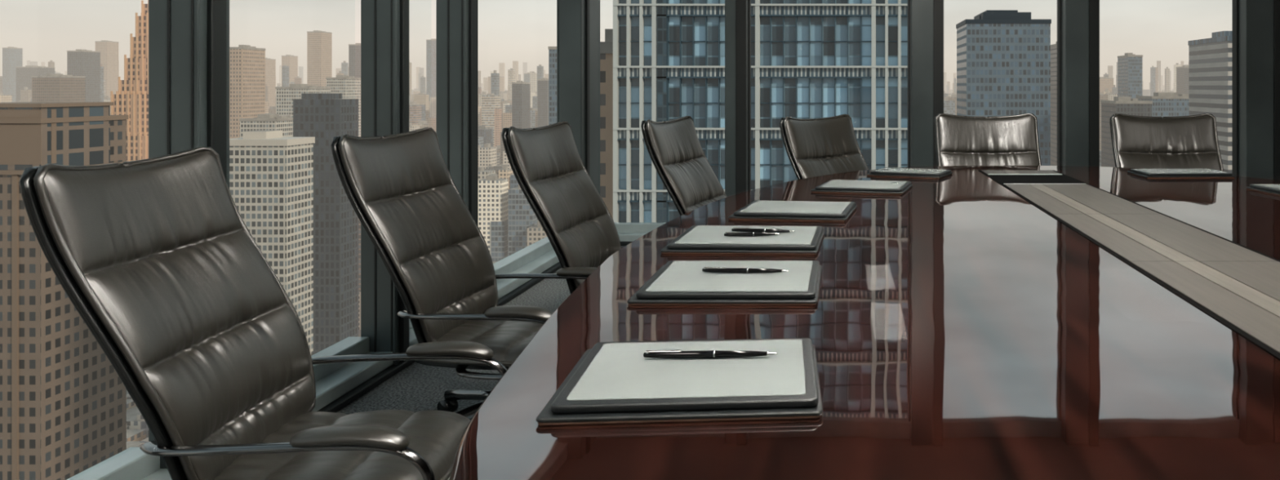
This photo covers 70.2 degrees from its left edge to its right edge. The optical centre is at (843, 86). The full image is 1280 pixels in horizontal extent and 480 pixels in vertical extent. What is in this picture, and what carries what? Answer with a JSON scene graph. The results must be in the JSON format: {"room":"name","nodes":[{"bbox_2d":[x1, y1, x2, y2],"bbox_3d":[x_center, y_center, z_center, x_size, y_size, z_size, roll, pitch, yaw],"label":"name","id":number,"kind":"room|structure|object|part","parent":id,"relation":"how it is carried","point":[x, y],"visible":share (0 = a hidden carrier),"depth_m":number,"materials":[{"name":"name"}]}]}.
{"room":"conference room","nodes":[
{"label":"conference room","id":0,"kind":"room"},
{"bbox_2d":[148,0,229,468],"bbox_3d":[-1.968,-0.315,2.658,0.165,3.050,0.143,0,0,0],"label":"window frame","id":1,"kind":"structure","parent":0,"point":[188,40],"depth_m":2.59,"materials":[{"name":"metal"}]},
{"bbox_2d":[360,0,408,364],"bbox_3d":[-1.968,-0.315,3.790,0.165,3.050,0.128,0,0,0],"label":"window frame","id":2,"kind":"structure","parent":0,"point":[384,24],"depth_m":3.73,"materials":[{"name":"metal"}]},
{"bbox_2d":[337,267,570,479],"bbox_3d":[2.250,1.335,2.125,8.900,0.250,9.650,0,0,0],"label":"floor","id":3,"kind":"structure","parent":0,"point":[418,387],"depth_m":3.58,"materials":[{"name":"carpet"}]},
{"bbox_2d":[18,146,507,479],"bbox_3d":[-1.315,0.685,2.106,0.850,1.051,0.682,0,0,-6],"label":"office chair","id":4,"kind":"object","parent":3,"relation":"on","point":[157,257],"visible":1,"depth_m":2.02,"materials":[{"name":"black leather"}]},
{"bbox_3d":[-1.542,0.534,2.082,0.328,0.732,0.590,0,0,-6],"label":"backrest","id":5,"kind":"part","parent":4,"relation":"part of","materials":[{"name":"black leather"}]},
{"bbox_3d":[-1.160,0.829,1.861,0.599,0.241,0.149,0,0,-1],"label":"armrest","id":6,"kind":"part","parent":4,"relation":"part of","materials":[{"name":"black leather"}]},
{"bbox_3d":[-1.212,0.904,2.117,0.536,0.112,0.545,0,0,-6],"label":"seat","id":7,"kind":"part","parent":4,"relation":"part of","materials":[{"name":"black leather"}]},
{"bbox_3d":[-1.214,0.829,2.378,0.599,0.241,0.149,0,0,-11],"label":"armrest","id":8,"kind":"part","parent":4,"relation":"part of","materials":[{"name":"black leather"}]},
{"bbox_2d":[141,248,561,479],"bbox_3d":[-2.015,1.167,2.150,0.270,0.085,9.300,0,0,0],"label":"window sill","id":9,"kind":"structure","parent":3,"relation":"on","point":[338,389],"depth_m":3.55,"materials":[{"name":"black metal"}]},
{"bbox_2d":[66,447,159,479],"bbox_3d":[-2.055,-0.345,2.080,0.090,2.990,1.020,0,0,0],"label":"windowsill","id":10,"kind":"structure","parent":9,"relation":"on","point":[131,464],"depth_m":2.49,"materials":[{"name":"grey metal"}]},
{"bbox_2d":[311,337,368,382],"bbox_3d":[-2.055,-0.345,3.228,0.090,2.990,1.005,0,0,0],"label":"windowsill","id":11,"kind":"structure","parent":9,"relation":"on","point":[349,345],"depth_m":3.54,"materials":[{"name":"grey metal"}]},
{"bbox_2d":[408,318,413,329],"bbox_3d":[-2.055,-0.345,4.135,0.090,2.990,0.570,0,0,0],"label":"windowsill","id":12,"kind":"structure","parent":9,"relation":"on","point":[410,322],"depth_m":4.08,"materials":[{"name":"grey"}]},
{"bbox_2d":[493,236,553,280],"bbox_3d":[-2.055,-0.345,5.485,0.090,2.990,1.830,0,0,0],"label":"windowsill","id":13,"kind":"structure","parent":9,"relation":"on","point":[517,260],"depth_m":5.55,"materials":[{"name":"grey"}]},
{"bbox_2d":[330,127,597,416],"bbox_3d":[-1.283,0.685,3.152,0.850,1.051,0.682,0,0,3],"label":"office chair","id":14,"kind":"object","parent":3,"relation":"on","point":[401,188],"visible":0.86,"depth_m":3.08,"materials":[{"name":"black leather"}]},
{"bbox_3d":[-1.512,0.534,3.164,0.328,0.732,0.590,0,0,3],"label":"backrest","id":15,"kind":"part","parent":14,"relation":"part of","materials":[{"name":"black leather"}]},
{"bbox_3d":[-1.169,0.829,2.886,0.599,0.241,0.149,0,0,8],"label":"armrest","id":16,"kind":"part","parent":14,"relation":"part of","materials":[{"name":"black leather"}]},
{"bbox_3d":[-1.181,0.904,3.146,0.536,0.112,0.545,0,0,3],"label":"seat","id":17,"kind":"part","parent":14,"relation":"part of","materials":[{"name":"black leather"}]},
{"bbox_3d":[-1.142,0.829,3.405,0.599,0.241,0.149,0,0,-2],"label":"armrest","id":18,"kind":"part","parent":14,"relation":"part of","materials":[{"name":"black leather"}]},
{"bbox_2d":[501,120,623,293],"bbox_3d":[-0.954,0.685,3.750,0.850,1.051,0.682,0,0,5],"label":"office chair","id":19,"kind":"object","parent":3,"relation":"on","point":[546,163],"visible":0.57,"depth_m":3.71,"materials":[{"name":"black leather"}]},
{"bbox_2d":[617,232,647,246],"bbox_3d":[2.295,1.167,6.775,8.410,0.085,0.250,0,0,0],"label":"baseboard","id":20,"kind":"structure","parent":3,"relation":"on","point":[625,238],"depth_m":6.68,"materials":[{"name":"black"}]},
{"bbox_2d":[613,222,665,232],"bbox_3d":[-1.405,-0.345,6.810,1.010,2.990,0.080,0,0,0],"label":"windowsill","id":21,"kind":"structure","parent":20,"relation":"on","point":[620,227],"depth_m":6.77,"materials":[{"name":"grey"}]},
{"bbox_2d":[640,115,727,215],"bbox_3d":[-0.549,0.685,4.454,0.850,1.051,0.682,0,0,11],"label":"office chair","id":22,"kind":"object","parent":3,"relation":"on","point":[673,147],"visible":0.47,"depth_m":4.45,"materials":[{"name":"black leather"}]},
{"bbox_2d":[779,114,868,179],"bbox_3d":[0.141,0.685,4.656,0.850,1.051,0.682,0,0,36],"label":"office chair","id":23,"kind":"object","parent":3,"relation":"on","point":[816,147],"visible":0.3,"depth_m":4.81,"materials":[{"name":"black leather"}]},
{"bbox_2d":[448,165,1279,479],"bbox_3d":[0.880,0.818,2.415,2.963,0.784,4.750,0,0,0],"label":"conference table","id":24,"kind":"object","parent":3,"relation":"on","point":[972,322],"visible":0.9,"depth_m":1.52,"materials":[{"name":"brown wood"}]},
{"bbox_2d":[536,337,822,426],"bbox_3d":[-0.220,0.419,1.274,0.365,0.022,0.301,0,0,-4],"label":"writing folio","id":25,"kind":"object","parent":24,"relation":"on","point":[612,382],"visible":1,"depth_m":1.20,"materials":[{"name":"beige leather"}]},
{"bbox_2d":[643,350,777,358],"bbox_3d":[-0.200,0.401,1.320,0.200,0.015,0.015,0,0,-2],"label":"ballpoint pen","id":26,"kind":"object","parent":25,"relation":"on","point":[649,353],"visible":1,"depth_m":1.32,"materials":[{"name":"black plastic"}]},
{"bbox_2d":[626,260,822,305],"bbox_3d":[-0.239,0.419,1.899,0.375,0.022,0.351,0,0,0],"label":"writing folio","id":27,"kind":"object","parent":24,"relation":"on","point":[677,282],"visible":1,"depth_m":1.80,"materials":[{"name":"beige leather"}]},
{"bbox_2d":[702,266,787,273],"bbox_3d":[-0.215,0.401,1.920,0.190,0.015,0.015,0,0,3],"label":"ballpoint pen","id":28,"kind":"object","parent":27,"relation":"on","point":[711,269],"visible":1,"depth_m":1.92,"materials":[{"name":"black plastic"}]},
{"bbox_2d":[660,225,824,254],"bbox_3d":[-0.265,0.419,2.420,0.405,0.022,0.341,0,0,2],"label":"writing folio","id":29,"kind":"object","parent":24,"relation":"on","point":[697,239],"visible":0.99,"depth_m":2.31,"materials":[{"name":"white paper"}]},
{"bbox_2d":[724,231,779,236],"bbox_3d":[-0.250,0.401,2.390,0.150,0.015,0.015,0,0,-6],"label":"ballpoint pen","id":30,"kind":"object","parent":29,"relation":"on","point":[732,233],"visible":1,"depth_m":2.38,"materials":[{"name":"black plastic"}]},
{"bbox_2d":[731,227,795,232],"bbox_3d":[-0.225,0.401,2.450,0.180,0.015,0.015,0,0,8],"label":"ballpoint pen","id":31,"kind":"object","parent":29,"relation":"on","point":[735,229],"visible":0.95,"depth_m":2.45,"materials":[{"name":"black plastic"}]},
{"bbox_2d":[728,200,857,222],"bbox_3d":[-0.165,0.419,2.979,0.385,0.022,0.331,0,0,7],"label":"writing folio","id":32,"kind":"object","parent":24,"relation":"on","point":[757,210],"visible":1,"depth_m":2.88,"materials":[{"name":"white paper"}]},
{"bbox_2d":[810,179,912,195],"bbox_3d":[0.080,0.419,3.679,0.375,0.022,0.321,0,0,12],"label":"writing folio","id":33,"kind":"object","parent":24,"relation":"on","point":[833,186],"visible":1,"depth_m":3.57,"materials":[{"name":"white paper"}]},
{"bbox_2d":[866,167,952,178],"bbox_3d":[0.320,0.419,4.269,0.365,0.022,0.241,0,0,22],"label":"writing folio","id":34,"kind":"object","parent":24,"relation":"on","point":[886,171],"visible":1,"depth_m":4.20,"materials":[{"name":"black leather"}]},
{"bbox_2d":[1127,168,1235,177],"bbox_3d":[1.621,0.419,4.250,0.425,0.022,0.261,0,0,-2],"label":"writing folio","id":35,"kind":"object","parent":24,"relation":"on","point":[1195,172],"visible":1,"depth_m":4.15,"materials":[{"name":"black leather"}]},
{"bbox_2d":[1245,183,1279,195],"bbox_3d":[1.901,0.419,3.550,0.405,0.022,0.321,0,0,-8],"label":"writing folio","id":36,"kind":"object","parent":24,"relation":"on","point":[1272,188],"visible":1,"depth_m":3.58,"materials":[{"name":"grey paper"}]},
{"bbox_2d":[933,113,1041,165],"bbox_3d":[0.852,0.685,4.853,0.682,1.051,0.850,0,0,-2],"label":"office chair","id":37,"kind":"object","parent":3,"relation":"on","point":[1012,140],"visible":0.28,"depth_m":5.15,"materials":[{"name":"black leather"}]},
{"bbox_2d":[1109,113,1223,171],"bbox_3d":[1.868,0.685,4.833,0.682,1.051,0.850,0,0,2],"label":"office chair","id":38,"kind":"object","parent":3,"relation":"on","point":[1143,142],"visible":0.37,"depth_m":5.13,"materials":[{"name":"black leather"}]},
{"bbox_2d":[435,0,478,226],"bbox_3d":[-1.968,-0.315,4.495,0.165,3.050,0.158,0,0,0],"label":"window frame","id":39,"kind":"structure","parent":0,"point":[456,20],"depth_m":4.42,"materials":[{"name":"metal"}]},
{"bbox_2d":[556,0,599,194],"bbox_3d":[-1.992,-0.315,6.650,0.195,3.050,0.500,0,0,0],"label":"window frame","id":40,"kind":"structure","parent":0,"point":[578,21],"depth_m":6.41,"materials":[{"name":"metal"}]},
{"bbox_2d":[724,0,751,196],"bbox_3d":[-0.820,-0.315,6.747,0.190,3.050,0.225,0,0,0],"label":"window frame","id":41,"kind":"structure","parent":0,"point":[737,12],"depth_m":6.65,"materials":[{"name":"metal"}]},
{"bbox_2d":[907,0,943,167],"bbox_3d":[0.630,-0.315,6.747,0.270,3.050,0.225,0,0,0],"label":"window frame","id":42,"kind":"structure","parent":0,"point":[925,17],"depth_m":6.65,"materials":[{"name":"metal"}]},
{"bbox_2d":[1057,0,1099,166],"bbox_3d":[1.800,-0.315,6.747,0.280,3.050,0.225,0,0,0],"label":"window frame","id":43,"kind":"structure","parent":0,"point":[1077,20],"depth_m":6.65,"materials":[{"name":"metal"}]},
{"bbox_2d":[1231,0,1279,180],"bbox_3d":[3.180,-0.315,6.747,0.310,3.050,0.225,0,0,0],"label":"window frame","id":44,"kind":"structure","parent":0,"point":[1255,24],"depth_m":6.65,"materials":[{"name":"metal"}]},
{"label":"outside","id":45,"kind":"structure","parent":0,"visible":0},
{"label":"ground","id":46,"kind":"structure","parent":45,"visible":0},
{"bbox_2d":[2,46,22,102],"bbox_3d":[-1809.318,45.050,1914.850,16.145,262.319,30.300,0,0,0],"label":"high-rise","id":47,"kind":"structure","parent":46,"relation":"on","point":[12,57],"depth_m":1903.08,"materials":[{"name":"grey concrete"}]},
{"bbox_2d":[15,65,54,102],"bbox_3d":[-1483.636,69.050,1614.850,44.236,214.319,30.300,0,0,0],"label":"high-rise","id":48,"kind":"structure","parent":46,"relation":"on","point":[24,74],"depth_m":1599.82,"materials":[{"name":"concrete"}]},
{"bbox_2d":[31,73,85,102],"bbox_3d":[-816.136,81.596,914.850,29.236,189.228,30.300,0,0,0],"label":"high-rise","id":49,"kind":"structure","parent":46,"relation":"on","point":[51,87],"depth_m":900.05,"materials":[{"name":"grey concrete"}]},
{"bbox_2d":[0,102,128,479],"bbox_3d":[-180.200,89.460,169.300,69.600,173.500,19.800,0,0,0],"label":"office block","id":50,"kind":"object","parent":46,"relation":"on","point":[63,402],"visible":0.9,"depth_m":161.02,"materials":[{"name":"concrete"}]},
{"bbox_2d":[66,48,100,102],"bbox_3d":[-1135.727,60.505,1314.850,24.236,231.410,30.300,0,0,0],"label":"high-rise","id":51,"kind":"structure","parent":46,"relation":"on","point":[80,62],"depth_m":1309.24,"materials":[{"name":"concrete"}]},
{"bbox_2d":[94,40,119,97],"bbox_3d":[-1603.773,38.141,1914.850,26.509,276.137,30.300,0,0,0],"label":"high-rise","id":52,"kind":"structure","parent":46,"relation":"on","point":[108,50],"depth_m":1906.80,"materials":[{"name":"beige concrete"}]},
{"bbox_2d":[110,0,148,161],"bbox_3d":[-339.743,54.123,434.925,30.850,244.174,30.850,0,0,0],"label":"skyscraper","id":53,"kind":"structure","parent":46,"relation":"on","point":[131,98],"depth_m":422.98,"materials":[{"name":"concrete"}]},
{"bbox_2d":[229,44,265,138],"bbox_3d":[-525.436,69.923,774.850,12.345,212.574,30.300,0,0,0],"label":"high-rise","id":54,"kind":"structure","parent":46,"relation":"on","point":[246,62],"depth_m":764.79,"materials":[{"name":"beige concrete"}]},
{"bbox_2d":[239,113,293,137],"bbox_3d":[-352.932,96.623,544.850,22.282,159.174,30.300,0,0,0],"label":"high-rise","id":55,"kind":"structure","parent":46,"relation":"on","point":[266,122],"depth_m":530.02,"materials":[{"name":"beige concrete"}]},
{"bbox_2d":[265,57,275,108],"bbox_3d":[-1126.636,60.232,1714.850,19.146,231.956,30.300,0,0,0],"label":"high-rise","id":56,"kind":"structure","parent":46,"relation":"on","point":[270,64],"depth_m":1714.68,"materials":[{"name":"beige concrete"}]},
{"bbox_2d":[229,130,315,355],"bbox_3d":[-201.000,95.878,307.500,22.800,160.664,15.800,0,0,0],"label":"office block","id":57,"kind":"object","parent":46,"relation":"on","point":[271,174],"visible":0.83,"depth_m":300.01,"materials":[{"name":"grey concrete"}]},
{"bbox_2d":[281,54,297,82],"bbox_3d":[-1269.091,51.960,2014.850,18.782,248.501,30.300,0,0,0],"label":"high-rise","id":58,"kind":"structure","parent":46,"relation":"on","point":[291,61],"depth_m":2008.09,"materials":[{"name":"beige concrete"}]},
{"bbox_2d":[275,84,330,117],"bbox_3d":[-426.545,87.123,694.850,25.327,178.174,30.300,0,0,0],"label":"high-rise","id":59,"kind":"structure","parent":46,"relation":"on","point":[285,95],"depth_m":680.06,"materials":[{"name":"beige concrete"}]},
{"bbox_2d":[306,30,332,86],"bbox_3d":[-902.727,40.141,1514.850,25.146,272.137,30.300,0,0,0],"label":"high-rise","id":60,"kind":"structure","parent":46,"relation":"on","point":[319,43],"depth_m":1499.96,"materials":[{"name":"beige concrete"}]},
{"bbox_2d":[293,93,358,354],"bbox_3d":[-206.750,89.516,351.500,18.500,173.387,13.000,0,0,0],"label":"skyscraper","id":61,"kind":"structure","parent":46,"relation":"on","point":[323,117],"depth_m":344.97,"materials":[{"name":"grey concrete"}]},
{"bbox_2d":[325,75,360,137],"bbox_3d":[-461.818,82.869,814.850,18.055,186.683,30.300,0,0,0],"label":"high-rise","id":62,"kind":"structure","parent":46,"relation":"on","point":[349,86],"depth_m":806.80,"materials":[{"name":"beige concrete"}]},
{"bbox_2d":[348,43,360,77],"bbox_3d":[-773.818,53.414,1414.850,28.600,245.592,30.300,0,0,0],"label":"high-rise","id":63,"kind":"structure","parent":46,"relation":"on","point":[354,50],"depth_m":1400.16,"materials":[{"name":"concrete"}]},
{"bbox_2d":[426,38,435,101],"bbox_3d":[-886.955,36.414,1914.850,29.964,279.592,30.300,0,0,0],"label":"high-rise","id":64,"kind":"structure","parent":46,"relation":"on","point":[430,43],"depth_m":1899.83,"materials":[{"name":"grey concrete"}]},
{"bbox_2d":[488,75,504,93],"bbox_3d":[-994.318,72.869,2514.850,34.691,206.683,30.300,0,0,0],"label":"high-rise","id":65,"kind":"structure","parent":46,"relation":"on","point":[501,78],"depth_m":2499.72,"materials":[{"name":"beige concrete"}]},
{"bbox_2d":[511,80,530,128],"bbox_3d":[-409.000,84.505,1114.850,12.600,183.410,30.300,0,0,0],"label":"high-rise","id":66,"kind":"structure","parent":46,"relation":"on","point":[520,89],"depth_m":1100.08,"materials":[{"name":"stone"}]},
{"bbox_2d":[524,72,529,82],"bbox_3d":[-858.545,69.050,2414.850,28.964,214.319,30.300,0,0,0],"label":"high-rise","id":67,"kind":"structure","parent":46,"relation":"on","point":[526,76],"depth_m":2399.85,"materials":[{"name":"grey concrete"}]},
{"bbox_2d":[537,77,548,127],"bbox_3d":[-445.545,81.778,1314.850,14.782,188.864,30.300,0,0,0],"label":"high-rise","id":68,"kind":"structure","parent":46,"relation":"on","point":[543,83],"depth_m":1300.01,"materials":[{"name":"stone"}]},
{"bbox_2d":[547,46,556,124],"bbox_3d":[-167.345,75.160,529.850,14.782,202.101,20.300,0,0,0],"label":"slim high rise","id":69,"kind":"structure","parent":46,"relation":"on","point":[552,50],"depth_m":520.02,"materials":[{"name":"grey concrete"}]},
{"bbox_2d":[0,60,1187,448],"bbox_3d":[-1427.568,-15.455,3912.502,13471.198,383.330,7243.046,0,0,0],"label":"city buildings","id":70,"kind":"structure","parent":46,"relation":"on","point":[508,224],"depth_m":1292.41,"materials":[{"name":"concrete"},{"name":"glass"},{"name":"brick"}]},
{"bbox_2d":[600,29,613,218],"bbox_3d":[-35.632,83.669,139.850,4.973,185.083,20.300,0,0,0],"label":"block","id":71,"kind":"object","parent":46,"relation":"on","point":[606,46],"visible":0.09,"depth_m":130.01,"materials":[{"name":"beige concrete"}]},
{"bbox_2d":[613,0,907,222],"bbox_3d":[-7.486,67.710,102.625,31.940,217.000,26.750,0,0,0],"label":"glass office tower","id":72,"kind":"structure","parent":46,"relation":"on","point":[811,59],"depth_m":89.99,"materials":[{"name":"blue glass"}]},
{"bbox_2d":[955,9,1051,165],"bbox_3d":[65.386,72.719,364.850,34.009,206.983,30.300,0,0,0],"label":"glass high rise","id":73,"kind":"structure","parent":46,"relation":"on","point":[1003,56],"depth_m":349.98,"materials":[{"name":"grey"}]},
{"bbox_2d":[1050,41,1057,165],"bbox_3d":[158.382,71.850,634.850,16.382,208.719,30.300,0,0,0],"label":"high-rise","id":74,"kind":"structure","parent":46,"relation":"on","point":[1054,46],"depth_m":629.72,"materials":[{"name":"stone"}]},
{"bbox_2d":[1099,76,1113,93],"bbox_3d":[533.455,78.323,1814.850,36.600,195.774,30.300,0,0,0],"label":"high-rise","id":75,"kind":"structure","parent":46,"relation":"on","point":[1104,82],"depth_m":1800.04,"materials":[{"name":"beige concrete"}]},
{"bbox_2d":[1100,96,1152,167],"bbox_3d":[171.364,91.232,534.850,21.873,169.956,30.300,0,0,0],"label":"high-rise","id":76,"kind":"structure","parent":46,"relation":"on","point":[1128,105],"depth_m":529.24,"materials":[{"name":"concrete"},{"name":"glass"}]},
{"bbox_2d":[1117,53,1142,98],"bbox_3d":[264.727,72.687,814.850,13.691,207.046,30.300,0,0,0],"label":"high-rise","id":77,"kind":"structure","parent":46,"relation":"on","point":[1130,64],"depth_m":799.93,"materials":[{"name":"grey concrete"}]},
{"bbox_2d":[1135,92,1188,117],"bbox_3d":[214.327,90.069,574.850,37.255,172.283,30.300,0,0,0],"label":"high-rise","id":78,"kind":"structure","parent":46,"relation":"on","point":[1164,104],"depth_m":559.95,"materials":[{"name":"glass"}]},
{"bbox_2d":[1176,65,1188,93],"bbox_3d":[514.091,72.323,1314.850,24.236,207.774,30.300,0,0,0],"label":"high-rise","id":79,"kind":"structure","parent":46,"relation":"on","point":[1182,73],"depth_m":1306.05,"materials":[{"name":"concrete"}]},
{"bbox_2d":[1187,31,1231,173],"bbox_3d":[138.409,78.323,316.850,15.600,195.774,34.300,0,0,0],"label":"striped high-rise","id":80,"kind":"structure","parent":46,"relation":"on","point":[1210,60],"depth_m":310.37,"materials":[{"name":"grey concrete"}]}
]}

